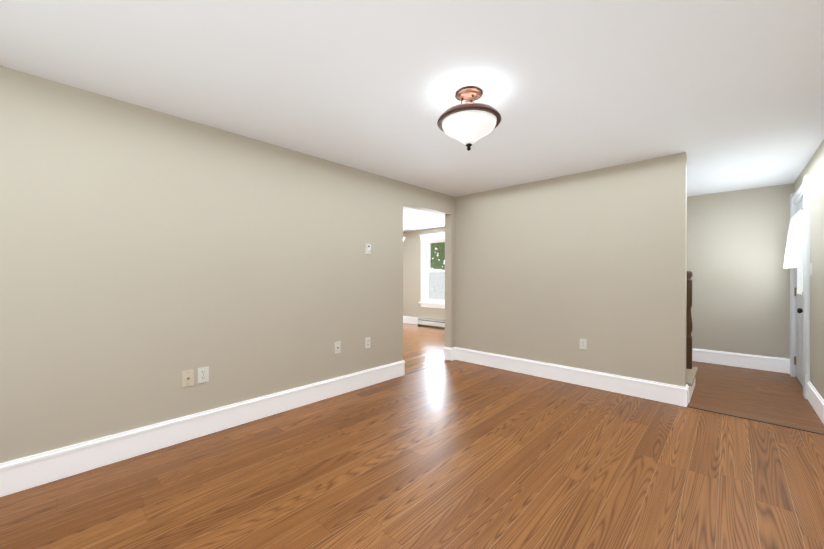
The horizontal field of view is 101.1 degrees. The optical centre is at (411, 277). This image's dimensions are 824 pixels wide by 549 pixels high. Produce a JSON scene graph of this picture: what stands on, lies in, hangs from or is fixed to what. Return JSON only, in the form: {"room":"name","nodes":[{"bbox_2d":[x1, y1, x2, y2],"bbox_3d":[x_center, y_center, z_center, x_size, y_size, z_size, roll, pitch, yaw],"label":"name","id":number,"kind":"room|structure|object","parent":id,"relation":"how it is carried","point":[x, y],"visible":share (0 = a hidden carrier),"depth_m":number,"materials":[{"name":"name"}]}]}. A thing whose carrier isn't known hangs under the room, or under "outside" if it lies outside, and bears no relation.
{"room":"empty living room","nodes":[
{"label":"empty living room","id":0,"kind":"room"},
{"bbox_2d":[0,66,455,462],"bbox_3d":[-0.502,0.013,3.792,0.117,2.350,7.620,0,0,43],"label":"wall","id":1,"kind":"structure","parent":0,"point":[148,256],"depth_m":2.41,"materials":[{"name":"beige paint"}]},
{"bbox_2d":[182,369,193,387],"bbox_3d":[-1.639,0.737,2.482,0.020,0.120,0.075,0,0,43],"label":"outlet","id":2,"kind":"object","parent":1,"relation":"attached to","point":[187,378],"visible":1,"depth_m":2.48,"materials":[{"name":"beige plastic"}]},
{"bbox_2d":[198,366,208,383],"bbox_3d":[-1.575,0.733,2.559,0.009,0.116,0.072,0,0,43],"label":"electrical outlet","id":3,"kind":"object","parent":1,"relation":"attached to","point":[203,374],"visible":1,"depth_m":2.56,"materials":[{"name":"white plastic"}]},
{"bbox_2d":[334,341,340,353],"bbox_3d":[-0.749,0.707,3.430,0.020,0.116,0.072,0,0,43],"label":"outlet","id":4,"kind":"object","parent":1,"relation":"attached to","point":[337,347],"visible":1,"depth_m":3.43,"materials":[{"name":"white plastic"}]},
{"bbox_2d":[365,337,369,348],"bbox_3d":[-0.485,0.713,3.718,0.009,0.116,0.072,0,0,43],"label":"electrical outlet","id":5,"kind":"object","parent":1,"relation":"attached to","point":[367,342],"visible":1,"depth_m":3.71,"materials":[{"name":"white plastic"}]},
{"bbox_2d":[365,244,370,253],"bbox_3d":[-0.476,-0.315,3.707,0.032,0.112,0.068,0,0,43],"label":"thermostat","id":6,"kind":"object","parent":1,"relation":"attached to","point":[367,248],"visible":1,"depth_m":3.69,"materials":[{"name":"white plastic"}]},
{"bbox_2d":[0,316,823,496],"bbox_3d":[-0.682,1.095,4.123,7.770,0.182,7.450,0,0,43],"label":"baseboard","id":7,"kind":"structure","parent":1,"relation":"attached to","point":[24,473],"depth_m":2.98,"materials":[{"name":"white paint"}]},
{"bbox_2d":[0,323,823,548],"bbox_3d":[-0.682,1.216,4.123,7.770,0.060,7.450,0,0,43],"label":"floor","id":8,"kind":"structure","parent":0,"point":[456,454],"depth_m":2.04,"materials":[{"name":"brown wood"}]},
{"bbox_2d":[405,360,450,373],"bbox_3d":[0.209,1.183,4.499,0.045,0.005,0.980,0,0,43],"label":"transition strip","id":9,"kind":"object","parent":8,"relation":"on","point":[447,360],"depth_m":4.46,"materials":[{"name":"brown wood"}]},
{"bbox_2d":[686,271,697,402],"bbox_3d":[2.256,0.101,4.100,1.805,2.170,0.795,0,0,43],"label":"staircase","id":10,"kind":"structure","parent":8,"relation":"on","point":[691,372],"depth_m":3.70,"materials":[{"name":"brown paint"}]},
{"bbox_2d":[687,405,823,434],"bbox_3d":[2.841,1.188,2.864,0.870,0.006,0.050,0,0,43],"label":"transition strip","id":11,"kind":"object","parent":8,"relation":"on","point":[769,422],"depth_m":2.81,"materials":[{"name":"brown wood"}]},
{"bbox_2d":[0,0,823,231],"bbox_3d":[-0.682,-1.224,4.115,8.170,0.120,7.850,0,0,43],"label":"ceiling","id":12,"kind":"structure","parent":0,"point":[726,95],"depth_m":1.94,"materials":[{"name":"white paint"}]},
{"bbox_2d":[437,87,500,150],"bbox_3d":[0.357,-0.976,2.127,0.396,0.359,0.396,0,0,43],"label":"pendant light fixture","id":13,"kind":"object","parent":12,"relation":"hanging from","point":[470,123],"visible":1,"depth_m":2.04,"materials":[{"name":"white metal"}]},
{"bbox_2d":[417,318,444,326],"bbox_3d":[0.670,1.081,7.906,1.400,0.185,0.072,0,0,43],"label":"heater","id":14,"kind":"object","parent":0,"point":[431,322],"visible":0.54,"depth_m":8.05,"materials":[{"name":"white paint"}]},
{"bbox_2d":[419,232,444,308],"bbox_3d":[0.743,-0.172,7.987,1.340,1.780,0.260,0,0,43],"label":"dining room window","id":15,"kind":"structure","parent":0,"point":[432,285],"depth_m":8.22,"materials":[{"name":"white paint"}]},
{"bbox_2d":[456,152,687,386],"bbox_3d":[1.617,0.012,4.062,2.600,2.350,0.117,0,0,43],"label":"wall","id":16,"kind":"structure","parent":0,"point":[599,256],"depth_m":3.73,"materials":[{"name":"beige paint"}]},
{"bbox_2d":[580,338,586,349],"bbox_3d":[1.883,0.729,3.729,0.072,0.116,0.009,0,0,43],"label":"electrical outlet","id":17,"kind":"object","parent":16,"relation":"attached to","point":[583,343],"visible":1,"depth_m":3.73,"materials":[{"name":"white plastic"}]},
{"bbox_2d":[688,184,791,358],"bbox_3d":[1.937,0.002,6.907,8.170,2.350,0.200,0,0,43],"label":"wall","id":18,"kind":"structure","parent":0,"point":[737,240],"depth_m":4.49,"materials":[{"name":"beige paint"}]},
{"bbox_2d":[792,140,823,398],"bbox_3d":[2.143,0.021,1.307,0.200,2.350,7.620,0,0,43],"label":"wall","id":19,"kind":"structure","parent":0,"point":[815,166],"depth_m":3.05,"materials":[{"name":"beige paint"}]},
{"bbox_2d":[783,199,802,385],"bbox_3d":[4.256,0.157,3.742,0.151,2.029,0.874,0,0,43],"label":"entry door","id":20,"kind":"structure","parent":19,"relation":"in","point":[794,252],"depth_m":3.83,"materials":[{"name":"white paint"}]},
{"bbox_2d":[790,174,810,398],"bbox_3d":[4.329,0.088,3.666,0.244,2.200,1.158,0,0,43],"label":"door frame","id":21,"kind":"structure","parent":19,"relation":"attached to","point":[803,191],"depth_m":3.35,"materials":[{"name":"white paint"}]},
{"label":"outside","id":22,"kind":"structure","parent":0,"visible":0},
{"bbox_2d":[431,242,444,268],"bbox_3d":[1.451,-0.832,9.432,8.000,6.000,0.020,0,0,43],"label":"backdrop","id":23,"kind":"structure","parent":22,"point":[434,253],"depth_m":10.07,"materials":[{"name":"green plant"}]}
]}

